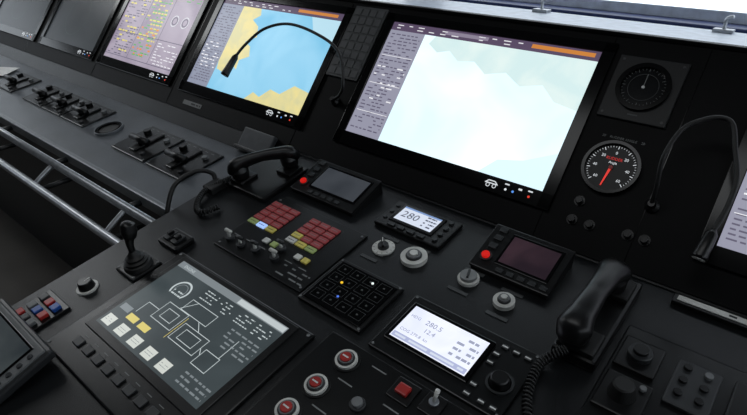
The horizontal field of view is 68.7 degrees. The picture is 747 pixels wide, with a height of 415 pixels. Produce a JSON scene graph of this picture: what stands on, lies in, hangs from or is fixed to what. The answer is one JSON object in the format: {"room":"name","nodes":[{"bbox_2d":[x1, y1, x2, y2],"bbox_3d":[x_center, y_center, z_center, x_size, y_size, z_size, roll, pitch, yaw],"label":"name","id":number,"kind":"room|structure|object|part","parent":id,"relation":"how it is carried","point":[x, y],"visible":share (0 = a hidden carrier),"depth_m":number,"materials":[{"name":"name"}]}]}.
{"room":"control cabin","nodes":[
{"label":"control cabin","id":0,"kind":"room"},
{"bbox_2d":[0,209,72,305],"bbox_3d":[-1.889,0.729,1.784,7.800,0.100,3.950,22,32,35],"label":"floor","id":1,"kind":"structure","parent":0,"point":[27,265],"depth_m":2.62,"materials":[{"name":"plastic"}]},
{"bbox_2d":[0,0,746,414],"bbox_3d":[-1.156,-0.145,2.033,6.100,1.302,1.501,22,32,35],"label":"console","id":2,"kind":"object","parent":1,"relation":"on","point":[65,184],"depth_m":1.12,"materials":[{"name":"grey paint"}]},
{"bbox_2d":[0,67,18,75],"bbox_3d":[-1.826,-0.654,2.540,0.535,0.045,0.177,22,32,35],"label":"paper sheets","id":3,"kind":"object","parent":2,"relation":"on","point":[3,70],"visible":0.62,"depth_m":2.44,"materials":[{"name":"white paper"}]},
{"bbox_2d":[0,73,41,92],"bbox_3d":[-1.502,-0.534,2.307,0.180,0.047,0.127,22,32,35],"label":"module","id":4,"kind":"object","parent":2,"relation":"on","point":[11,84],"visible":1,"depth_m":2.29,"materials":[{"name":"grey plastic"}]},
{"bbox_2d":[0,0,54,41],"bbox_3d":[-1.719,-1.029,2.707,0.582,0.308,0.226,22,32,35],"label":"monitor","id":5,"kind":"object","parent":2,"relation":"on","point":[24,19],"visible":1,"depth_m":2.66,"materials":[{"name":"black plastic"}]},
{"bbox_2d":[0,298,55,403],"bbox_3d":[-0.682,0.256,0.993,0.230,0.063,0.115,22,32,35],"label":"terminal","id":6,"kind":"object","parent":2,"relation":"on","point":[23,353],"visible":1,"depth_m":0.95,"materials":[{"name":"grey paint"}]},
{"bbox_2d":[15,290,70,331],"bbox_3d":[-0.663,0.205,1.087,0.090,0.029,0.083,22,32,35],"label":"cluster","id":7,"kind":"object","parent":2,"relation":"on","point":[37,313],"visible":0.79,"depth_m":1.08,"materials":[{"name":"grey paint"}]},
{"bbox_2d":[22,85,72,106],"bbox_3d":[-1.277,-0.444,2.139,0.170,0.047,0.127,22,32,35],"label":"module","id":8,"kind":"object","parent":2,"relation":"on","point":[40,98],"visible":0.94,"depth_m":2.12,"materials":[{"name":"grey plastic"}]},
{"bbox_2d":[42,93,91,115],"bbox_3d":[-1.145,-0.390,2.042,0.155,0.047,0.127,22,32,35],"label":"module","id":9,"kind":"object","parent":2,"relation":"on","point":[59,107],"visible":1,"depth_m":2.03,"materials":[{"name":"grey plastic"}]},
{"bbox_3d":[-1.882,-0.464,2.391,3.988,0.104,0.185,22,45,35],"label":"console handrail","id":10,"kind":"part","parent":2,"relation":"part of","materials":[{"name":"silver metal"}]},
{"bbox_2d":[37,0,121,60],"bbox_3d":[-1.261,-0.845,2.367,0.522,0.308,0.226,22,32,35],"label":"monitor","id":11,"kind":"object","parent":2,"relation":"on","point":[78,28],"visible":1,"depth_m":2.34,"materials":[{"name":"black plastic"}]},
{"bbox_3d":[-0.594,0.160,1.132,0.044,0.028,0.044,-22,35,-40],"label":"rotary dimmer knob","id":12,"kind":"part","parent":2,"relation":"part of","materials":[{"name":"black plastic"}]},
{"bbox_2d":[60,102,115,127],"bbox_3d":[-1.017,-0.339,1.947,0.170,0.047,0.127,22,32,35],"label":"module","id":13,"kind":"object","parent":2,"relation":"on","point":[92,112],"visible":1,"depth_m":1.93,"materials":[{"name":"grey plastic"}]},
{"bbox_2d":[94,121,123,135],"bbox_3d":[-0.886,-0.265,1.830,0.094,0.028,0.093,15,29,25],"label":"cup holder","id":14,"kind":"object","parent":2,"relation":"on","point":[108,128],"visible":1,"depth_m":1.83,"materials":[{"name":"black plastic"}]},
{"bbox_2d":[116,220,161,282],"bbox_3d":[-0.499,0.083,1.147,0.072,0.119,0.069,22,32,35],"label":"controller","id":15,"kind":"object","parent":2,"relation":"on","point":[137,264],"visible":1,"depth_m":1.14,"materials":[{"name":"grey plastic"}]},
{"bbox_2d":[111,126,184,162],"bbox_3d":[-0.705,-0.206,1.707,0.190,0.050,0.146,22,32,35],"label":"module","id":16,"kind":"object","parent":2,"relation":"on","point":[142,146],"visible":1,"depth_m":1.69,"materials":[{"name":"grey plastic"}]},
{"bbox_2d":[96,0,210,86],"bbox_3d":[-0.831,-0.671,2.048,0.527,0.308,0.226,22,32,35],"label":"monitor","id":17,"kind":"object","parent":2,"relation":"on","point":[148,39],"visible":1,"depth_m":2.02,"materials":[{"name":"black plastic"}]},
{"bbox_2d":[158,228,194,253],"bbox_3d":[-0.442,0.069,1.224,0.070,0.034,0.052,22,32,35],"label":"switch box","id":18,"kind":"object","parent":2,"relation":"on","point":[175,240],"visible":1,"depth_m":1.21,"materials":[{"name":"black plastic"}]},
{"bbox_2d":[45,252,314,414],"bbox_3d":[-0.356,0.238,0.986,0.412,0.075,0.298,22,32,35],"label":"control panel","id":19,"kind":"object","parent":2,"relation":"on","point":[183,338],"visible":1,"depth_m":0.97,"materials":[{"name":"black plastic"}]},
{"bbox_2d":[146,141,223,180],"bbox_3d":[-0.551,-0.144,1.592,0.185,0.050,0.146,22,32,35],"label":"module","id":20,"kind":"object","parent":2,"relation":"on","point":[175,162],"visible":0.87,"depth_m":1.58,"materials":[{"name":"grey plastic"}]},
{"bbox_2d":[183,99,201,108],"bbox_3d":[-0.596,-0.340,1.799,0.100,0.013,0.010,22,32,35],"label":"nameplate","id":21,"kind":"object","parent":2,"relation":"attached to","point":[187,102],"visible":1,"depth_m":1.80,"materials":[{"name":"black plastic"}]},
{"bbox_2d":[164,168,226,213],"bbox_3d":[-0.452,-0.043,1.389,0.156,0.098,0.066,-5,27,-14],"label":"cable loop","id":22,"kind":"object","parent":2,"relation":"attached to","point":[215,188],"visible":0.96,"depth_m":1.38,"materials":[{"name":"black rubber"}]},
{"bbox_2d":[193,145,308,215],"bbox_3d":[-0.314,-0.078,1.361,0.286,0.132,0.164,-22,35,-40],"label":"telephone handset","id":23,"kind":"object","parent":2,"relation":"on","point":[270,171],"visible":0.98,"depth_m":1.37,"materials":[{"name":"black plastic"}]},
{"bbox_2d":[233,127,277,152],"bbox_3d":[-0.339,-0.185,1.577,0.140,0.063,0.058,22,32,35],"label":"holder","id":24,"kind":"object","parent":2,"relation":"on","point":[251,140],"visible":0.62,"depth_m":1.57,"materials":[{"name":"grey paint"}]},
{"bbox_2d":[177,0,354,129],"bbox_3d":[-0.357,-0.480,1.696,0.602,0.308,0.226,22,32,35],"label":"monitor","id":25,"kind":"object","parent":2,"relation":"on","point":[278,76],"visible":0.99,"depth_m":1.67,"materials":[{"name":"black plastic"}]},
{"bbox_2d":[221,22,344,105],"bbox_3d":[-0.239,-0.416,1.546,0.462,0.187,0.111,18,30,29],"label":"gooseneck lamp","id":26,"kind":"object","parent":2,"relation":"on","point":[226,71],"visible":1,"depth_m":1.55,"materials":[{"name":"black plastic"}]},
{"bbox_2d":[214,197,367,293],"bbox_3d":[-0.183,0.071,1.191,0.278,0.049,0.200,22,32,35],"label":"panel","id":27,"kind":"object","parent":2,"relation":"on","point":[293,244],"visible":1,"depth_m":1.17,"materials":[{"name":"grey plastic"}]},
{"bbox_2d":[291,159,382,216],"bbox_3d":[-0.090,-0.051,1.317,0.204,0.059,0.112,22,32,35],"label":"display unit","id":28,"kind":"object","parent":2,"relation":"on","point":[341,189],"visible":1,"depth_m":1.30,"materials":[{"name":"black plastic"}]},
{"bbox_2d":[298,259,403,333],"bbox_3d":[-0.044,0.163,1.034,0.157,0.036,0.127,22,32,35],"label":"module","id":29,"kind":"object","parent":2,"relation":"on","point":[349,294],"visible":1,"depth_m":1.02,"materials":[{"name":"black plastic"}]},
{"bbox_2d":[244,331,470,414],"bbox_3d":[-0.033,0.325,0.807,0.305,0.063,0.242,22,32,35],"label":"control panel","id":30,"kind":"object","parent":2,"relation":"on","point":[360,391],"depth_m":0.86,"materials":[{"name":"grey paint"}]},
{"bbox_3d":[-0.133,0.311,0.843,0.046,0.022,0.046,-7,28,-18],"label":"illuminated push button","id":31,"kind":"part","parent":30,"relation":"part of","materials":[{"name":"red plastic"}]},
{"bbox_3d":[-0.091,0.283,0.874,0.046,0.022,0.046,-7,28,-18],"label":"illuminated push button","id":32,"kind":"part","parent":30,"relation":"part of","materials":[{"name":"red plastic"}]},
{"bbox_3d":[-0.044,0.252,0.908,0.046,0.022,0.046,-7,28,-18],"label":"illuminated push button","id":33,"kind":"part","parent":30,"relation":"part of","materials":[{"name":"red plastic"}]},
{"bbox_3d":[0.047,0.284,0.847,0.042,0.016,0.039,22,32,35],"label":"emergency push button","id":34,"kind":"part","parent":30,"relation":"part of","materials":[{"name":"red plastic"}]},
{"bbox_2d":[417,388,448,414],"bbox_3d":[0.090,0.287,0.819,0.034,0.034,0.037,22,32,35],"label":"switch box","id":35,"kind":"object","parent":30,"relation":"attached to","point":[433,403],"visible":1,"depth_m":0.82,"materials":[{"name":"black plastic"}]},
{"bbox_2d":[326,6,388,81],"bbox_3d":[-0.045,-0.450,1.496,0.114,0.175,0.129,22,32,35],"label":"light panel","id":36,"kind":"object","parent":2,"relation":"on","point":[365,25],"visible":0.98,"depth_m":1.49,"materials":[{"name":"black plastic"}]},
{"bbox_3d":[0.021,0.078,1.135,0.048,0.026,0.048,25,34,38],"label":"rotary selector knob","id":37,"kind":"part","parent":2,"relation":"part of","materials":[{"name":"grey plastic"}]},
{"bbox_3d":[0.082,0.098,1.098,0.055,0.025,0.055,16,29,26],"label":"rotary dimmer knob","id":38,"kind":"part","parent":2,"relation":"part of","materials":[{"name":"grey plastic"}]},
{"bbox_2d":[374,200,462,250],"bbox_3d":[0.096,0.035,1.183,0.170,0.032,0.093,22,32,35],"label":"module","id":39,"kind":"object","parent":2,"relation":"on","point":[422,226],"visible":1,"depth_m":1.17,"materials":[{"name":"black plastic"}]},
{"bbox_2d":[360,234,523,322],"bbox_3d":[0.127,0.127,1.060,0.332,0.021,0.086,21,32,34],"label":"labels","id":40,"kind":"object","parent":2,"relation":"on","point":[452,288],"visible":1,"depth_m":1.01,"materials":[{"name":"black plastic"}]},
{"bbox_2d":[368,295,541,414],"bbox_3d":[0.130,0.237,0.900,0.248,0.038,0.138,22,32,35],"label":"module","id":41,"kind":"object","parent":2,"relation":"on","point":[480,368],"visible":1,"depth_m":0.89,"materials":[{"name":"black plastic"}]},
{"bbox_3d":[0.180,0.130,1.033,0.041,0.024,0.042,25,34,38],"label":"rotary dimmer knob","id":42,"kind":"part","parent":2,"relation":"part of","materials":[{"name":"grey plastic"}]},
{"bbox_2d":[332,13,618,211],"bbox_3d":[0.198,-0.256,1.283,0.602,0.308,0.226,22,32,35],"label":"monitor","id":43,"kind":"object","parent":2,"relation":"on","point":[504,112],"visible":1,"depth_m":1.25,"materials":[{"name":"black plastic"}]},
{"bbox_3d":[0.233,0.165,0.976,0.039,0.023,0.040,16,29,27],"label":"rotary dimmer knob","id":44,"kind":"part","parent":2,"relation":"part of","materials":[{"name":"grey plastic"}]},
{"bbox_2d":[469,224,575,299],"bbox_3d":[0.282,0.099,1.041,0.162,0.059,0.112,22,32,35],"label":"display unit","id":45,"kind":"object","parent":2,"relation":"on","point":[535,266],"visible":1,"depth_m":1.03,"materials":[{"name":"black plastic"}]},
{"bbox_2d":[532,0,550,12],"bbox_3d":[0.438,-0.526,1.416,0.040,0.038,0.030,22,32,35],"label":"window latch","id":46,"kind":"object","parent":2,"relation":"on","point":[541,9],"depth_m":1.41,"materials":[{"name":"metal"}]},
{"bbox_2d":[521,258,641,414],"bbox_3d":[0.278,0.234,0.820,0.078,0.186,0.511,23,33,36],"label":"telephone handset","id":47,"kind":"object","parent":2,"relation":"on","point":[585,330],"visible":1,"depth_m":0.85,"materials":[{"name":"black plastic"}]},
{"bbox_3d":[0.449,0.025,1.037,0.156,0.053,0.043,22,32,35],"label":"row of dimmer knobs","id":48,"kind":"part","parent":2,"relation":"part of","materials":[{"name":"black plastic"}]},
{"bbox_2d":[581,135,644,194],"bbox_3d":[0.463,-0.080,1.063,0.108,0.096,0.079,22,32,35],"label":"gauge","id":49,"kind":"object","parent":2,"relation":"on","point":[611,167],"visible":1,"depth_m":1.06,"materials":[{"name":"black plastic"}]},
{"bbox_2d":[597,55,690,128],"bbox_3d":[0.528,-0.230,1.074,0.130,0.111,0.083,22,32,35],"label":"gyrocompass repeater","id":50,"kind":"object","parent":2,"relation":"on","point":[640,90],"visible":1,"depth_m":1.07,"materials":[{"name":"grey paint"}]},
{"bbox_2d":[578,325,746,414],"bbox_3d":[0.520,0.342,0.675,0.500,0.083,0.293,22,32,35],"label":"control panel","id":51,"kind":"object","parent":2,"relation":"on","point":[647,373],"visible":1,"depth_m":0.80,"materials":[{"name":"black plastic"}]},
{"bbox_2d":[644,115,739,261],"bbox_3d":[0.556,-0.037,0.914,0.099,0.207,0.174,-2,26,-8],"label":"gooseneck lamp","id":52,"kind":"object","parent":2,"relation":"attached to","point":[702,251],"visible":1,"depth_m":0.90,"materials":[{"name":"black plastic"}]},
{"bbox_3d":[0.691,0.227,0.809,0.462,0.015,0.023,22,32,35],"label":"status strip","id":53,"kind":"part","parent":2,"relation":"part of","materials":[{"name":"silver metal"}]},
{"bbox_2d":[692,127,746,277],"bbox_3d":[0.861,0.011,0.791,0.602,0.308,0.226,22,32,35],"label":"monitor","id":54,"kind":"object","parent":2,"relation":"on","point":[729,251],"visible":0.83,"depth_m":0.94,"materials":[{"name":"black plastic"}]},
{"bbox_2d":[712,15,735,33],"bbox_3d":[0.759,-0.396,1.177,0.040,0.038,0.030,22,32,35],"label":"window latch","id":55,"kind":"object","parent":2,"relation":"on","point":[724,29],"depth_m":1.17,"materials":[{"name":"metal"}]},
{"bbox_3d":[-0.669,-0.969,2.505,7.800,2.400,0.100,22,32,35],"label":"wall","id":56,"kind":"structure","parent":0,"visible":0},
{"bbox_2d":[448,0,746,33],"bbox_3d":[-0.698,-1.031,2.432,7.800,0.036,0.100,22,32,35],"label":"trim","id":57,"kind":"structure","parent":56,"relation":"attached to","point":[739,28],"depth_m":1.41,"materials":[{"name":"white metal"}]},
{"bbox_2d":[509,0,746,24],"bbox_3d":[-0.666,-1.074,2.452,7.800,0.026,0.013,22,32,35],"label":"trim","id":58,"kind":"structure","parent":56,"relation":"attached to","point":[607,5],"depth_m":1.41,"materials":[{"name":"white metal"}]}
]}

